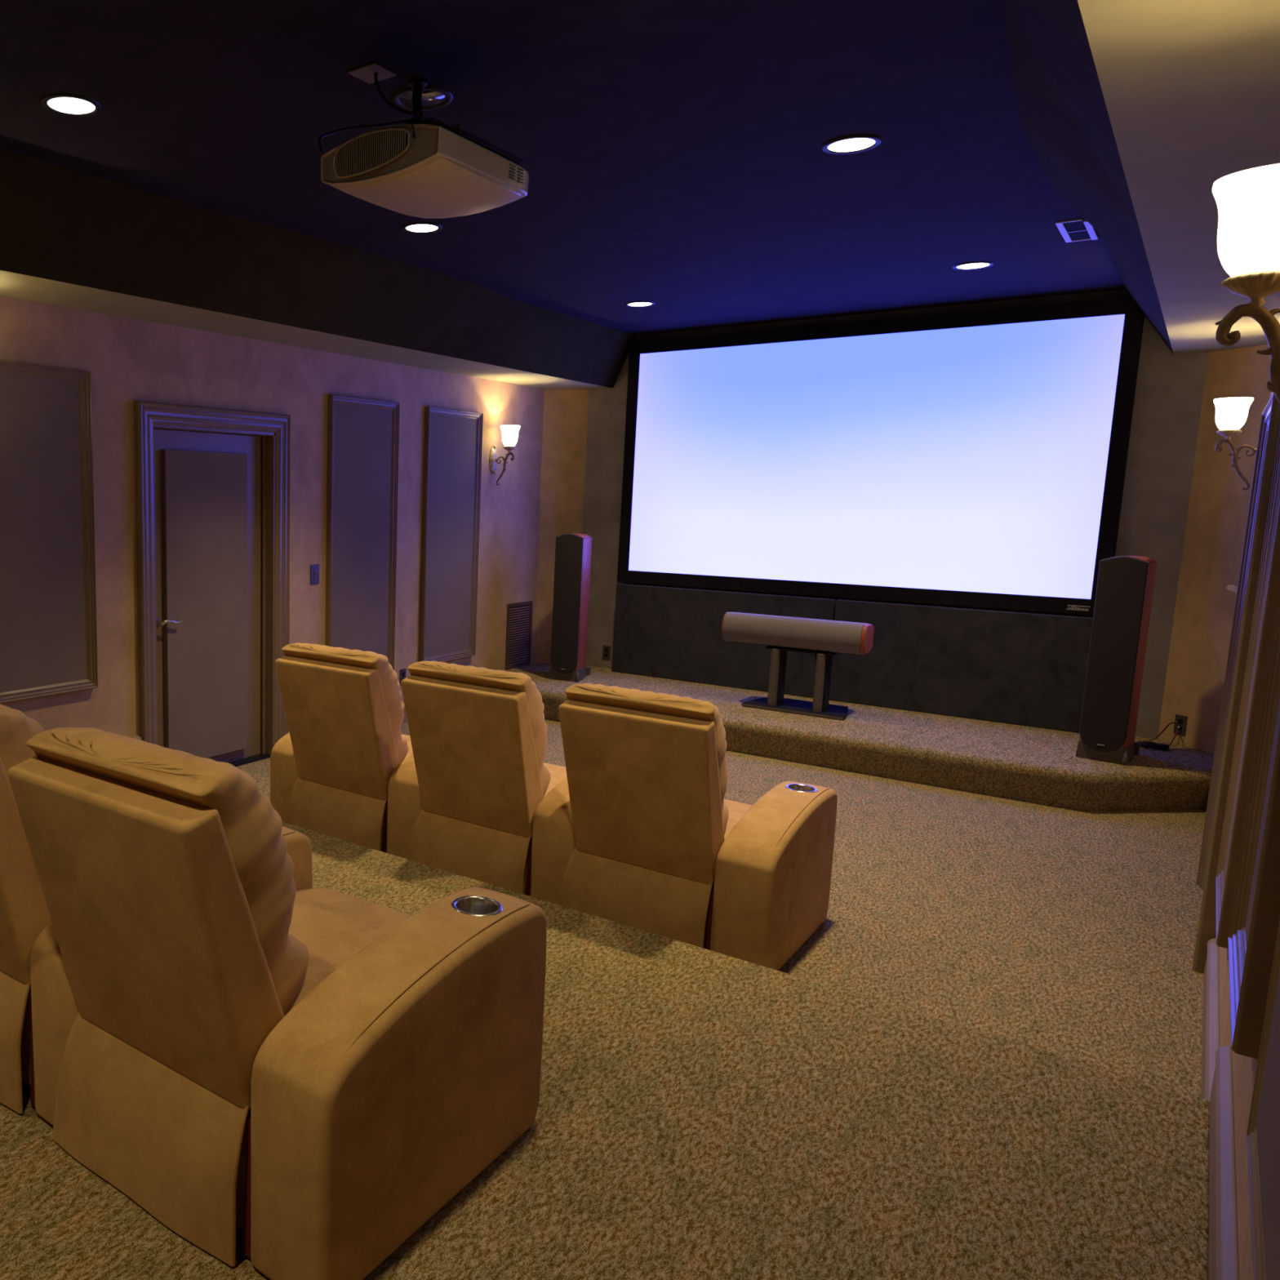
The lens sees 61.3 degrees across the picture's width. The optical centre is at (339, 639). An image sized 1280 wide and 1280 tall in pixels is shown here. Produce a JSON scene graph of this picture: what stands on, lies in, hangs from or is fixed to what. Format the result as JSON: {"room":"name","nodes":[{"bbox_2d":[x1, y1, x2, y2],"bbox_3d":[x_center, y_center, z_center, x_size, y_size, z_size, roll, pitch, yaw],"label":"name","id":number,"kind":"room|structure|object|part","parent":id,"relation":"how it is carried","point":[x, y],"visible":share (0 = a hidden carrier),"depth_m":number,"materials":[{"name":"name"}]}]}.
{"room":"home theater","nodes":[
{"label":"home theater","id":0,"kind":"room"},
{"bbox_2d":[0,295,544,737],"bbox_3d":[-1.710,-0.542,4.888,0.200,2.963,10.782,8,11,40],"label":"wall","id":1,"kind":"structure","parent":0,"point":[128,360],"depth_m":6.22,"materials":[{"name":"paint"}]},
{"bbox_2d":[0,360,97,703],"bbox_3d":[-1.501,-0.514,4.952,0.040,1.615,0.713,8,11,40],"label":"acoustic panel","id":2,"kind":"object","parent":1,"relation":"attached to","point":[48,631],"visible":1,"depth_m":5.01,"materials":[{"name":"grey fabric"}]},
{"bbox_2d":[133,400,290,767],"bbox_3d":[-0.748,-0.268,5.972,0.159,2.135,1.166,8,11,40],"label":"door","id":3,"kind":"structure","parent":1,"relation":"in","point":[213,485],"depth_m":5.97,"materials":[{"name":"brown wood"}]},
{"bbox_3d":[-0.974,-0.097,5.728,0.082,0.068,0.174,8,11,40],"label":"handle","id":4,"kind":"part","parent":3,"relation":"part of","materials":[{"name":"metal"}]},
{"bbox_3d":[-0.782,-0.190,5.977,0.034,1.808,0.633,8,11,40],"label":"sound panel","id":5,"kind":"part","parent":3,"relation":"part of","materials":[{"name":"beige fabric"}]},
{"bbox_2d":[129,702,407,740],"bbox_3d":[-1.887,0.801,4.715,0.028,0.350,10.020,8,11,40],"label":"baseboard","id":6,"kind":"structure","parent":1,"relation":"attached to","point":[405,720],"depth_m":7.45,"materials":[{"name":"beige paint"}]},
{"bbox_2d":[310,564,319,584],"bbox_3d":[-0.160,-0.424,6.576,0.016,0.128,0.084,8,11,40],"label":"light switch","id":7,"kind":"object","parent":1,"relation":"attached to","point":[314,569],"visible":1,"depth_m":6.57,"materials":[{"name":"plastic"}]},
{"bbox_2d":[0,148,636,389],"bbox_3d":[-1.326,-1.756,4.396,0.765,0.408,10.782,8,11,40],"label":"soffit","id":8,"kind":"object","parent":1,"relation":"attached to","point":[69,237],"depth_m":5.20,"materials":[{"name":"paint"}]},
{"bbox_2d":[324,394,399,670],"bbox_3d":[0.157,-0.672,6.894,0.040,1.892,0.712,8,11,40],"label":"acoustic panel","id":9,"kind":"object","parent":1,"relation":"attached to","point":[363,433],"visible":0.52,"depth_m":6.88,"materials":[{"name":"grey fabric"}]},
{"bbox_2d":[399,668,406,685],"bbox_3d":[0.462,0.271,7.430,0.009,0.120,0.074,8,11,40],"label":"wall outlet","id":10,"kind":"object","parent":1,"relation":"attached to","point":[402,672],"visible":0.65,"depth_m":7.42,"materials":[{"name":"plastic"}]},
{"bbox_2d":[418,406,483,662],"bbox_3d":[0.846,-0.779,7.694,0.040,1.892,0.714,8,11,40],"label":"acoustic panel","id":11,"kind":"object","parent":1,"relation":"attached to","point":[453,438],"visible":0.88,"depth_m":7.69,"materials":[{"name":"grey fabric"}]},
{"bbox_2d":[488,425,519,485],"bbox_3d":[1.296,-1.448,7.980,0.234,0.463,0.155,8,11,40],"label":"wall sconce","id":12,"kind":"object","parent":1,"relation":"attached to","point":[509,433],"visible":1,"depth_m":7.92,"materials":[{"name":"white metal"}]},
{"bbox_3d":[1.294,-1.347,7.996,0.184,0.261,0.025,8,11,40],"label":"arm","id":13,"kind":"part","parent":12,"relation":"part of","materials":[{"name":"brown metal"}]},
{"bbox_3d":[1.329,-1.594,7.933,0.155,0.158,0.155,8,11,40],"label":"lamp shade","id":14,"kind":"part","parent":12,"relation":"part of","materials":[{"name":"white glass"}]},
{"bbox_2d":[504,600,533,669],"bbox_3d":[1.526,-0.047,8.640,0.010,0.550,0.410,8,11,40],"label":"air vent","id":15,"kind":"object","parent":1,"relation":"in","point":[531,602],"visible":1,"depth_m":8.63,"materials":[{"name":"brown metal"}]},
{"bbox_2d":[533,389,589,663],"bbox_3d":[1.894,-0.847,8.733,0.287,2.555,0.244,8,11,40],"label":"wall","id":16,"kind":"structure","parent":0,"point":[565,417],"depth_m":8.67,"materials":[{"name":"paint"}]},
{"bbox_2d":[0,0,1124,335],"bbox_3d":[0.178,-1.822,3.210,4.800,0.100,11.202,8,11,40],"label":"ceiling","id":17,"kind":"structure","parent":0,"point":[673,157],"depth_m":3.65,"materials":[{"name":"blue paint"}]},
{"bbox_2d":[40,93,101,116],"bbox_3d":[-0.913,-1.817,3.453,0.200,0.007,0.200,8,11,40],"label":"recessed light","id":18,"kind":"object","parent":17,"relation":"in","point":[63,104],"visible":1,"depth_m":3.44,"materials":[{"name":"beige"}]},
{"bbox_2d":[347,62,396,84],"bbox_3d":[0.101,-1.762,3.159,0.110,0.005,0.112,8,11,40],"label":"cable plate","id":19,"kind":"object","parent":17,"relation":"attached to","point":[366,73],"visible":1,"depth_m":3.15,"materials":[{"name":"white plastic"}]},
{"bbox_2d":[401,222,442,233],"bbox_3d":[0.403,-2.022,4.985,0.200,0.007,0.200,8,11,40],"label":"recessed light","id":20,"kind":"object","parent":17,"relation":"in","point":[417,227],"visible":1,"depth_m":4.97,"materials":[{"name":"beige"}]},
{"bbox_2d":[392,85,453,111],"bbox_3d":[0.274,-1.787,3.354,0.200,0.007,0.200,8,11,40],"label":"recessed light","id":21,"kind":"object","parent":17,"relation":"in","point":[433,97],"visible":0.84,"depth_m":3.35,"materials":[{"name":"metal"}]},
{"bbox_2d":[317,72,528,218],"bbox_3d":[0.274,-1.559,3.141,0.477,0.402,0.572,8,11,40],"label":"projector","id":22,"kind":"object","parent":17,"relation":"hanging from","point":[424,167],"visible":1,"depth_m":3.00,"materials":[{"name":"beige plastic"}]},
{"bbox_2d":[333,128,410,178],"bbox_3d":[0.089,-1.419,2.951,0.284,0.110,0.005,8,11,40],"label":"vent","id":23,"kind":"object","parent":22,"relation":"attached to","point":[376,153],"depth_m":2.95,"materials":[{"name":"black plastic"}]},
{"bbox_2d":[624,301,655,306],"bbox_3d":[2.034,-2.276,6.882,0.200,0.007,0.200,8,11,40],"label":"recessed light","id":24,"kind":"object","parent":17,"relation":"in","point":[634,304],"visible":1,"depth_m":6.87,"materials":[{"name":"beige"}]},
{"bbox_2d":[821,134,881,154],"bbox_3d":[1.883,-1.822,3.737,0.200,0.007,0.200,8,11,40],"label":"recessed light","id":25,"kind":"object","parent":17,"relation":"in","point":[855,144],"visible":1,"depth_m":3.73,"materials":[{"name":"beige"}]},
{"bbox_2d":[951,261,994,270],"bbox_3d":[3.514,-2.076,5.634,0.200,0.007,0.200,8,11,40],"label":"recessed light","id":26,"kind":"object","parent":17,"relation":"in","point":[976,264],"visible":1,"depth_m":5.62,"materials":[{"name":"beige"}]},
{"bbox_2d":[1055,218,1097,242],"bbox_3d":[3.543,-1.966,4.878,0.130,0.008,0.475,8,11,40],"label":"ceiling vent","id":27,"kind":"object","parent":17,"relation":"in","point":[1077,229],"visible":0.92,"depth_m":4.86,"materials":[{"name":"white metal"}]},
{"bbox_2d":[235,719,1206,1097],"bbox_3d":[0.139,1.209,3.650,4.800,0.100,11.202,8,11,40],"label":"floor","id":28,"kind":"structure","parent":0,"point":[1068,933],"depth_m":4.14,"materials":[{"name":"carpet"}]},
{"bbox_2d":[270,642,413,853],"bbox_3d":[0.147,0.474,4.949,0.724,0.982,0.949,8,11,40],"label":"recliner","id":29,"kind":"object","parent":28,"relation":"on","point":[339,755],"visible":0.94,"depth_m":4.56,"materials":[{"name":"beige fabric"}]},
{"bbox_3d":[-0.019,0.650,5.192,0.196,0.561,0.790,8,11,40],"label":"armrest","id":30,"kind":"part","parent":29,"relation":"part of","materials":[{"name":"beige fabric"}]},
{"bbox_3d":[0.000,0.390,4.634,0.556,0.608,0.300,8,11,40],"label":"backrest","id":31,"kind":"part","parent":29,"relation":"part of","materials":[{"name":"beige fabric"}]},
{"bbox_2d":[281,642,408,763],"bbox_3d":[0.033,0.294,4.666,0.565,0.550,0.336,8,11,40],"label":"backrest","id":32,"kind":"object","parent":29,"relation":"on","point":[326,724],"depth_m":4.51,"materials":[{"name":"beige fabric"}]},
{"bbox_3d":[0.299,0.597,4.990,0.518,0.158,0.717,8,11,40],"label":"seat","id":33,"kind":"part","parent":29,"relation":"part of","materials":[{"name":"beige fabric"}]},
{"bbox_2d":[386,661,566,896],"bbox_3d":[0.699,0.549,4.485,0.724,0.981,0.949,8,11,40],"label":"recliner","id":34,"kind":"object","parent":28,"relation":"on","point":[469,792],"visible":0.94,"depth_m":4.11,"materials":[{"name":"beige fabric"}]},
{"bbox_3d":[0.532,0.724,4.727,0.196,0.561,0.790,8,11,40],"label":"armrest","id":35,"kind":"part","parent":34,"relation":"part of","materials":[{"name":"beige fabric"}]},
{"bbox_3d":[0.552,0.464,4.169,0.556,0.608,0.300,8,11,40],"label":"backrest","id":36,"kind":"part","parent":34,"relation":"part of","materials":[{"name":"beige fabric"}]},
{"bbox_2d":[407,661,551,796],"bbox_3d":[0.585,0.369,4.202,0.565,0.549,0.338,8,11,40],"label":"cushion","id":37,"kind":"object","parent":34,"relation":"on","point":[455,753],"depth_m":4.05,"materials":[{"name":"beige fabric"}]},
{"bbox_3d":[0.850,0.670,4.525,0.518,0.156,0.717,8,11,40],"label":"seat","id":38,"kind":"part","parent":34,"relation":"part of","materials":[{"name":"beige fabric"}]},
{"bbox_2d":[0,822,1209,1279],"bbox_3d":[-1.474,1.312,1.753,4.516,0.200,5.943,8,11,40],"label":"platform","id":39,"kind":"object","parent":28,"relation":"on","point":[702,1113],"visible":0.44,"depth_m":2.28,"materials":[{"name":"carpet"}]},
{"bbox_2d":[0,703,51,1114],"bbox_3d":[-0.782,0.569,2.821,0.724,0.982,0.949,8,11,40],"label":"recliner","id":40,"kind":"object","parent":39,"relation":"on","point":[24,914],"visible":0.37,"depth_m":2.35,"materials":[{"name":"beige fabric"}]},
{"bbox_2d":[0,703,44,776],"bbox_3d":[-0.896,0.389,2.538,0.565,0.551,0.336,8,11,40],"label":"cushion","id":41,"kind":"object","parent":40,"relation":"on","point":[16,728],"depth_m":2.29,"materials":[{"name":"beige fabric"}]},
{"bbox_3d":[-0.929,0.484,2.506,0.556,0.608,0.300,8,11,40],"label":"backrest","id":42,"kind":"part","parent":40,"relation":"part of","materials":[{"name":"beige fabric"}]},
{"bbox_2d":[7,727,546,1279],"bbox_3d":[-0.155,0.653,2.293,0.921,0.982,0.949,8,11,40],"label":"recliner","id":43,"kind":"object","parent":39,"relation":"on","point":[224,1039],"visible":1,"depth_m":1.96,"materials":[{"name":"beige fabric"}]},
{"bbox_3d":[-0.377,0.559,2.041,0.556,0.608,0.300,8,11,40],"label":"backrest","id":44,"kind":"part","parent":43,"relation":"part of","materials":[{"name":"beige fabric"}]},
{"bbox_2d":[25,727,309,1016],"bbox_3d":[-0.345,0.463,2.073,0.565,0.550,0.337,8,11,40],"label":"cushion","id":45,"kind":"object","parent":43,"relation":"on","point":[217,941],"depth_m":1.89,"materials":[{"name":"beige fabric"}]},
{"bbox_3d":[-0.397,0.819,2.599,0.196,0.561,0.790,8,11,40],"label":"armrest","id":46,"kind":"part","parent":43,"relation":"part of","materials":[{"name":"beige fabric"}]},
{"bbox_3d":[-0.079,0.764,2.396,0.518,0.156,0.717,8,11,40],"label":"seat","id":47,"kind":"part","parent":43,"relation":"part of","materials":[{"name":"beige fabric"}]},
{"bbox_3d":[0.154,0.893,2.134,0.196,0.561,0.790,8,11,40],"label":"armrest","id":48,"kind":"part","parent":43,"relation":"part of","materials":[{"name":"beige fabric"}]},
{"bbox_2d":[529,683,837,970],"bbox_3d":[1.325,0.634,3.957,0.921,0.981,0.949,8,11,40],"label":"recliner","id":49,"kind":"object","parent":28,"relation":"on","point":[640,831],"visible":0.98,"depth_m":3.63,"materials":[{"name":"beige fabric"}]},
{"bbox_3d":[1.083,0.799,4.262,0.196,0.561,0.790,8,11,40],"label":"armrest","id":50,"kind":"part","parent":49,"relation":"part of","materials":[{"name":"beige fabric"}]},
{"bbox_3d":[1.103,0.539,3.704,0.556,0.608,0.300,8,11,40],"label":"backrest","id":51,"kind":"part","parent":49,"relation":"part of","materials":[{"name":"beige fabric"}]},
{"bbox_2d":[564,683,728,835],"bbox_3d":[1.135,0.443,3.736,0.565,0.549,0.336,8,11,40],"label":"backrest","id":52,"kind":"object","parent":49,"relation":"on","point":[615,788],"depth_m":3.59,"materials":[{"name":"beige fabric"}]},
{"bbox_3d":[1.401,0.746,4.060,0.518,0.155,0.717,8,11,40],"label":"seat","id":53,"kind":"part","parent":49,"relation":"part of","materials":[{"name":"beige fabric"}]},
{"bbox_3d":[1.635,0.873,3.797,0.196,0.561,0.790,8,11,40],"label":"armrest","id":54,"kind":"part","parent":49,"relation":"part of","materials":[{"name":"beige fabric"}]},
{"bbox_2d":[505,663,1214,811],"bbox_3d":[3.154,0.569,7.122,4.560,0.247,1.322,8,11,40],"label":"stage","id":55,"kind":"object","parent":28,"relation":"on","point":[1030,764],"depth_m":6.16,"materials":[{"name":"carpet"}]},
{"bbox_2d":[549,533,591,681],"bbox_3d":[1.879,-0.275,8.152,0.251,1.165,0.406,5,9,29],"label":"floor speaker","id":56,"kind":"object","parent":55,"relation":"on","point":[572,566],"visible":1,"depth_m":7.99,"materials":[{"name":"brown wood"}]},
{"bbox_2d":[612,582,837,697],"bbox_3d":[2.964,-0.019,7.976,1.681,0.738,0.120,8,11,40],"label":"panel","id":57,"kind":"object","parent":55,"relation":"on","point":[663,632],"visible":0.73,"depth_m":8.00,"materials":[{"name":"black fabric"}]},
{"bbox_2d":[741,645,848,720],"bbox_3d":[3.224,0.269,7.079,0.669,0.432,0.404,8,11,40],"label":"speaker stand","id":58,"kind":"object","parent":55,"relation":"on","point":[820,707],"visible":0.94,"depth_m":7.00,"materials":[{"name":"black metal"}]},
{"bbox_3d":[3.222,0.470,7.109,0.669,0.026,0.400,8,11,40],"label":"plate","id":59,"kind":"part","parent":58,"relation":"part of","materials":[{"name":"black metal"}]},
{"bbox_2d":[721,612,874,655],"bbox_3d":[3.147,-0.052,7.017,0.936,0.215,0.230,8,11,40],"label":"speaker","id":60,"kind":"object","parent":58,"relation":"on","point":[847,637],"visible":1,"depth_m":6.91},
{"bbox_3d":[3.188,0.068,7.005,0.440,0.014,0.180,8,11,40],"label":"plate","id":61,"kind":"part","parent":58,"relation":"part of","materials":[{"name":"black metal"}]},
{"bbox_2d":[829,599,1093,733],"bbox_3d":[4.200,0.148,6.933,1.543,0.738,0.120,8,11,40],"label":"panel","id":62,"kind":"object","parent":55,"relation":"on","point":[1010,667],"visible":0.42,"depth_m":6.83,"materials":[{"name":"black fabric"}]},
{"bbox_2d":[1075,555,1157,764],"bbox_3d":[4.477,0.097,5.819,0.406,1.165,0.251,-7,11,-41],"label":"floor speaker","id":63,"kind":"object","parent":55,"relation":"on","point":[1125,588],"visible":1,"depth_m":5.69,"materials":[{"name":"brown wood"}]},
{"bbox_3d":[4.885,0.633,6.094,0.151,0.035,0.101,8,11,40],"label":"cable coil","id":64,"kind":"part","parent":55,"relation":"part of","materials":[{"name":"black rubber"}]},
{"bbox_2d":[1142,722,1178,745],"bbox_3d":[5.005,0.569,6.176,0.165,0.138,0.093,4,9,22],"label":"wire","id":65,"kind":"object","parent":55,"relation":"on","point":[1166,726],"visible":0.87,"depth_m":6.18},
{"bbox_2d":[582,288,1208,739],"bbox_3d":[3.640,-0.847,7.471,4.800,2.963,0.120,8,11,40],"label":"wall","id":66,"kind":"structure","parent":0,"point":[1170,387],"depth_m":6.29,"materials":[{"name":"grey paint"}]},
{"bbox_2d":[602,644,610,659],"bbox_3d":[2.281,0.108,8.684,0.074,0.120,0.009,8,11,40],"label":"wall outlet","id":67,"kind":"object","parent":66,"relation":"attached to","point":[606,649],"visible":1,"depth_m":8.68,"materials":[{"name":"plastic"}]},
{"bbox_2d":[617,296,1144,615],"bbox_3d":[3.597,-1.278,7.295,3.270,1.934,0.114,8,11,40],"label":"projection screen","id":68,"kind":"object","parent":66,"relation":"attached to","point":[976,458],"visible":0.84,"depth_m":7.04,"materials":[{"name":"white fabric"}]},
{"bbox_2d":[1157,344,1271,753],"bbox_3d":[5.144,-0.407,5.993,0.287,2.555,0.244,8,11,40],"label":"wall","id":69,"kind":"structure","parent":0,"point":[1218,508],"depth_m":5.99,"materials":[{"name":"paint"}]},
{"bbox_2d":[1173,714,1187,735],"bbox_3d":[5.108,0.517,6.181,0.030,0.120,0.074,-1,8,-9],"label":"wall outlet","id":70,"kind":"object","parent":69,"relation":"attached to","point":[1181,720],"visible":1,"depth_m":6.17,"materials":[{"name":"plastic"}]},
{"bbox_2d":[1177,718,1182,724],"bbox_3d":[5.116,0.495,6.179,0.004,0.028,0.032,-1,8,-9],"label":"socket","id":71,"kind":"object","parent":70,"relation":"attached to","point":[1180,720],"depth_m":6.18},
{"bbox_2d":[1218,391,1273,1279],"bbox_3d":[1.910,-0.053,1.836,0.200,2.963,10.782,8,11,40],"label":"wall","id":72,"kind":"structure","parent":0,"point":[1244,1068],"depth_m":2.03,"materials":[{"name":"paint"}]},
{"bbox_2d":[1002,0,1279,354],"bbox_3d":[1.541,-1.369,1.978,0.815,0.408,10.782,8,11,40],"label":"soffit","id":73,"kind":"object","parent":72,"relation":"attached to","point":[1132,112],"depth_m":2.58,"materials":[{"name":"paint"}]},
{"bbox_2d":[1200,937,1239,1279],"bbox_3d":[1.550,1.268,1.798,0.028,0.350,9.990,8,11,40],"label":"baseboard","id":74,"kind":"structure","parent":72,"relation":"attached to","point":[1216,1079],"depth_m":2.20,"materials":[{"name":"beige paint"}]},
{"bbox_2d":[1226,585,1237,593],"bbox_3d":[4.253,-0.219,4.795,0.152,0.083,0.039,-1,8,-14],"label":"lever","id":75,"kind":"object","parent":72,"relation":"attached to","point":[1232,588],"visible":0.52,"depth_m":4.78,"materials":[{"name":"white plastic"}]},
{"bbox_2d":[1213,396,1257,489],"bbox_3d":[4.593,-1.001,5.194,0.234,0.463,0.155,8,11,40],"label":"wall sconce","id":76,"kind":"object","parent":72,"relation":"attached to","point":[1231,413],"visible":0.94,"depth_m":5.17,"materials":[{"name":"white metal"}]},
{"bbox_3d":[4.565,-1.156,5.197,0.155,0.158,0.155,8,11,40],"label":"lamp shade","id":77,"kind":"part","parent":76,"relation":"part of","materials":[{"name":"white glass"}]},
{"bbox_3d":[4.593,-0.901,5.207,0.184,0.261,0.025,8,11,40],"label":"arm","id":78,"kind":"part","parent":76,"relation":"part of","materials":[{"name":"brown metal"}]},
{"bbox_2d":[1191,392,1279,973],"bbox_3d":[3.518,0.133,3.884,0.173,2.050,1.120,8,11,40],"label":"acoustic panel","id":79,"kind":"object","parent":72,"relation":"in","point":[1269,428],"depth_m":3.60,"materials":[{"name":"fabric"}]},
{"bbox_2d":[1212,163,1279,404],"bbox_3d":[1.561,-0.530,1.673,0.234,0.463,0.155,8,11,40],"label":"wall sconce","id":80,"kind":"object","parent":72,"relation":"attached to","point":[1247,201],"visible":1,"depth_m":1.67,"materials":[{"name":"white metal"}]},
{"bbox_3d":[1.533,-0.685,1.677,0.155,0.158,0.155,8,11,40],"label":"lamp shade","id":81,"kind":"part","parent":80,"relation":"part of","materials":[{"name":"white glass"}]},
{"bbox_3d":[1.561,-0.429,1.687,0.184,0.261,0.025,8,11,40],"label":"arm","id":82,"kind":"part","parent":80,"relation":"part of","materials":[{"name":"brown metal"}]},
{"bbox_2d":[1215,430,1279,948],"bbox_3d":[2.861,-0.052,3.145,0.032,1.870,0.730,8,11,40],"label":"acoustic panel","id":83,"kind":"object","parent":72,"relation":"attached to","point":[1268,580],"visible":0.97,"depth_m":3.08,"materials":[{"name":"brown fabric"}]},
{"bbox_2d":[1227,583,1279,1059],"bbox_3d":[1.932,-0.041,2.050,0.039,1.600,0.670,8,11,40],"label":"acoustic panel","id":84,"kind":"object","parent":72,"relation":"attached to","point":[1255,910],"visible":0.99,"depth_m":2.07,"materials":[{"name":"brown fabric"}]},
{"bbox_2d":[1246,917,1279,1279],"bbox_3d":[1.304,0.068,1.308,0.021,1.620,0.715,8,11,40],"label":"acoustic panel","id":85,"kind":"object","parent":72,"relation":"attached to","point":[1263,1132],"visible":1,"depth_m":1.51,"materials":[{"name":"brown fabric"}]}
]}

